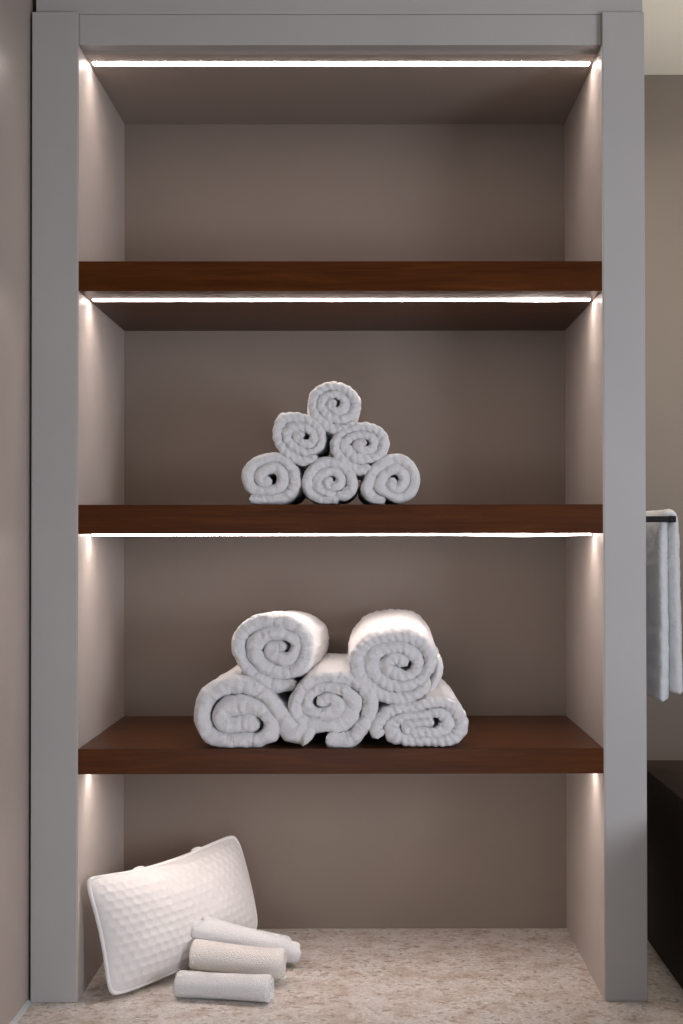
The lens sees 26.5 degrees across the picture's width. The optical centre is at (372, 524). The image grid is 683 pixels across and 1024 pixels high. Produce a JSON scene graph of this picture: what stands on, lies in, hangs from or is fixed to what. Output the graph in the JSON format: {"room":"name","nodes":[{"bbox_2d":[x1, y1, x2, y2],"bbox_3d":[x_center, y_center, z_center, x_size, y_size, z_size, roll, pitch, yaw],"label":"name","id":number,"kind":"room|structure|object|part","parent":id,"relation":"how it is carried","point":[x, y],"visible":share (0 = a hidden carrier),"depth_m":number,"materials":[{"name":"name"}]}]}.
{"room":"bathroom","nodes":[
{"label":"bathroom","id":0,"kind":"room"},
{"bbox_2d":[0,0,35,1023],"bbox_3d":[-0.690,-0.207,1.077,0.218,2.005,5.600,0,-1,0],"label":"wall","id":1,"kind":"structure","parent":0,"point":[15,15],"depth_m":2.38,"materials":[{"name":"beige paint"}]},
{"bbox_2d":[10,999,30,1023],"bbox_3d":[-0.575,0.783,0.364,0.006,0.006,4.200,0,-1,0],"label":"baseboard","id":2,"kind":"structure","parent":1,"relation":"attached to","point":[27,1003],"depth_m":2.40,"materials":[{"name":"grey"}]},
{"bbox_2d":[36,0,641,14],"bbox_3d":[-0.058,-1.033,2.726,1.046,0.312,0.448,0,-1,0],"label":"trim","id":3,"kind":"structure","parent":1,"relation":"attached to","point":[83,7],"depth_m":2.50,"materials":[{"name":"grey paint"}]},
{"bbox_2d":[17,928,682,1023],"bbox_3d":[0.952,0.819,1.070,3.500,0.050,5.600,0,-1,0],"label":"floor","id":4,"kind":"structure","parent":0,"point":[393,975],"depth_m":2.54,"materials":[{"name":"stone"}]},
{"bbox_2d":[87,835,257,994],"bbox_3d":[-0.346,0.708,2.649,0.100,0.204,0.418,-1,-1,32],"label":"pillow","id":5,"kind":"object","parent":4,"relation":"on","point":[145,917],"visible":0.91,"depth_m":2.57,"materials":[{"name":"white fabric"}]},
{"bbox_2d":[173,970,273,1001],"bbox_3d":[-0.255,0.790,2.483,0.170,0.045,0.052,0,-1,10],"label":"rolled washcloth","id":6,"kind":"object","parent":4,"relation":"on","point":[187,984],"visible":1,"depth_m":2.46,"materials":[{"name":"white fabric"}]},
{"bbox_2d":[189,939,286,978],"bbox_3d":[-0.239,0.772,2.574,0.171,0.066,0.059,0,-1,8],"label":"rolled washcloth","id":7,"kind":"object","parent":4,"relation":"on","point":[204,955],"visible":0.99,"depth_m":2.55,"materials":[{"name":"beige fabric"}]},
{"bbox_2d":[190,916,300,963],"bbox_3d":[-0.236,0.760,2.648,0.212,0.099,0.054,0,-1,-18],"label":"rolled washcloth","id":8,"kind":"object","parent":4,"relation":"on","point":[209,928],"visible":0.81,"depth_m":2.63,"materials":[{"name":"white fabric"}]},
{"bbox_2d":[30,12,647,1002],"bbox_3d":[-0.058,-0.031,2.721,1.050,1.693,0.488,0,-1,0],"label":"shelving unit","id":9,"kind":"object","parent":4,"relation":"on","point":[438,219],"visible":0.98,"depth_m":2.87,"materials":[{"name":"grey paint"}]},
{"bbox_3d":[-0.544,-0.030,2.719,0.078,1.692,0.488,0,-1,0],"label":"panel","id":10,"kind":"part","parent":9,"relation":"part of","materials":[{"name":"grey paint"}]},
{"bbox_2d":[194,664,315,747],"bbox_3d":[-0.199,0.323,2.662,0.227,0.124,0.390,0,-1,0],"label":"bath towel","id":11,"kind":"object","parent":9,"relation":"on","point":[235,709],"visible":0.81,"depth_m":2.48,"materials":[{"name":"white fabric"}]},
{"bbox_2d":[231,610,328,692],"bbox_3d":[-0.164,0.232,2.673,0.148,0.151,0.353,0,-1,3],"label":"bath towel","id":12,"kind":"object","parent":11,"relation":"on","point":[274,648],"visible":0.94,"depth_m":2.50,"materials":[{"name":"white fabric"}]},
{"bbox_2d":[241,452,305,504],"bbox_3d":[-0.172,-0.079,2.614,0.110,0.092,0.259,0,-1,0],"label":"rolled hand towel","id":13,"kind":"object","parent":9,"relation":"on","point":[272,478],"visible":0.94,"depth_m":2.49,"materials":[{"name":"white fabric"}]},
{"bbox_2d":[301,457,357,504],"bbox_3d":[-0.075,-0.075,2.614,0.100,0.085,0.258,0,-1,0],"label":"rolled hand towel","id":14,"kind":"object","parent":9,"relation":"on","point":[328,480],"visible":0.98,"depth_m":2.49,"materials":[{"name":"white fabric"}]},
{"bbox_2d":[272,412,329,470],"bbox_3d":[-0.125,-0.145,2.612,0.096,0.094,0.248,0,-1,0],"label":"rolled hand towel","id":15,"kind":"object","parent":14,"relation":"on","point":[300,438],"visible":0.89,"depth_m":2.49,"materials":[{"name":"white fabric"}]},
{"bbox_2d":[288,653,378,747],"bbox_3d":[-0.064,0.317,2.660,0.171,0.136,0.375,0,-1,0],"label":"bath towel","id":16,"kind":"object","parent":9,"relation":"on","point":[328,698],"visible":0.92,"depth_m":2.48,"materials":[{"name":"white fabric"}]},
{"bbox_3d":[-0.056,-0.828,2.745,0.900,0.020,0.424,0,-1,0],"label":"panel","id":17,"kind":"part","parent":9,"relation":"part of","materials":[{"name":"beige laminate"}]},
{"bbox_3d":[-0.055,-0.006,2.712,0.897,0.050,0.468,0,-1,0],"label":"shelf","id":18,"kind":"part","parent":9,"relation":"part of","materials":[{"name":"brown wood"}]},
{"bbox_3d":[-0.055,-0.422,2.718,0.897,0.051,0.468,0,-1,0],"label":"shelf","id":19,"kind":"part","parent":9,"relation":"part of","materials":[{"name":"brown wood"}]},
{"bbox_3d":[-0.054,0.407,2.707,0.897,0.043,0.468,0,-1,0],"label":"shelf","id":20,"kind":"part","parent":9,"relation":"part of","materials":[{"name":"brown wood"}]},
{"bbox_3d":[-0.056,-0.027,2.956,0.900,1.692,0.018,0,-1,0],"label":"panel","id":21,"kind":"part","parent":9,"relation":"part of","materials":[{"name":"beige laminate"}]},
{"bbox_2d":[358,454,419,504],"bbox_3d":[0.028,-0.078,2.614,0.112,0.090,0.260,0,-1,0],"label":"rolled hand towel","id":22,"kind":"object","parent":9,"relation":"on","point":[394,478],"visible":0.91,"depth_m":2.49,"materials":[{"name":"white fabric"}]},
{"bbox_2d":[330,422,389,479],"bbox_3d":[-0.024,-0.128,2.612,0.107,0.095,0.248,0,-1,0],"label":"rolled hand towel","id":23,"kind":"object","parent":22,"relation":"on","point":[358,445],"visible":0.9,"depth_m":2.49,"materials":[{"name":"white fabric"}]},
{"bbox_2d":[307,381,360,441],"bbox_3d":[-0.069,-0.199,2.615,0.100,0.094,0.250,0,-1,0],"label":"rolled hand towel","id":24,"kind":"object","parent":23,"relation":"on","point":[336,406],"visible":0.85,"depth_m":2.50,"materials":[{"name":"white fabric"}]},
{"bbox_2d":[369,678,468,746],"bbox_3d":[0.075,0.337,2.660,0.182,0.096,0.375,0,-1,0],"label":"bath towel","id":25,"kind":"object","parent":9,"relation":"on","point":[437,718],"visible":0.71,"depth_m":2.48,"materials":[{"name":"white fabric"}]},
{"bbox_2d":[348,609,442,703],"bbox_3d":[0.041,0.239,2.665,0.181,0.153,0.375,0,-1,0],"label":"bath towel","id":26,"kind":"object","parent":25,"relation":"on","point":[393,651],"visible":0.98,"depth_m":2.49,"materials":[{"name":"white fabric"}]},
{"bbox_3d":[0.431,-0.031,2.723,0.072,1.692,0.488,0,-1,0],"label":"panel","id":27,"kind":"part","parent":9,"relation":"part of","materials":[{"name":"grey paint"}]},
{"bbox_2d":[646,516,675,522],"bbox_3d":[0.511,-0.007,2.799,0.089,0.028,0.308,0,-1,0],"label":"towel rail","id":28,"kind":"object","parent":9,"relation":"attached to","point":[669,519],"visible":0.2,"depth_m":2.65,"materials":[{"name":"black metal"}]},
{"bbox_3d":[0.508,-0.009,2.659,0.073,0.011,0.011,0,-1,0],"label":"arm","id":29,"kind":"part","parent":28,"relation":"part of","materials":[{"name":"black metal"}]},
{"bbox_2d":[646,509,682,701],"bbox_3d":[0.549,0.150,2.794,0.054,0.356,0.254,0,-1,0],"label":"hanging towel","id":30,"kind":"object","parent":28,"relation":"hanging from","point":[664,669],"visible":0.71,"depth_m":2.68,"materials":[{"name":"white fabric"}]},
{"bbox_2d":[647,760,682,988],"bbox_3d":[0.841,0.645,2.465,0.602,0.334,1.023,0,-1,0],"label":"base cabinet","id":31,"kind":"object","parent":4,"relation":"on","point":[664,777],"visible":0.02,"depth_m":2.69,"materials":[{"name":"brown wood"}]},
{"bbox_2d":[647,760,682,807],"bbox_3d":[0.841,0.486,2.474,0.602,0.016,1.010,0,-1,0],"label":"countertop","id":32,"kind":"structure","parent":31,"relation":"on","point":[667,775],"depth_m":2.78,"materials":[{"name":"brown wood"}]},
{"bbox_2d":[642,0,682,74],"bbox_3d":[0.950,-1.236,1.096,3.500,0.050,5.600,0,-1,0],"label":"ceiling","id":33,"kind":"structure","parent":0,"point":[663,19],"depth_m":3.52,"materials":[{"name":"beige paint"}]},
{"bbox_2d":[644,75,682,759],"bbox_3d":[1.050,-0.174,3.833,3.282,2.005,0.100,0,-1,0],"label":"wall","id":34,"kind":"structure","parent":0,"point":[663,94],"depth_m":3.79,"materials":[{"name":"beige paint"}]}
]}

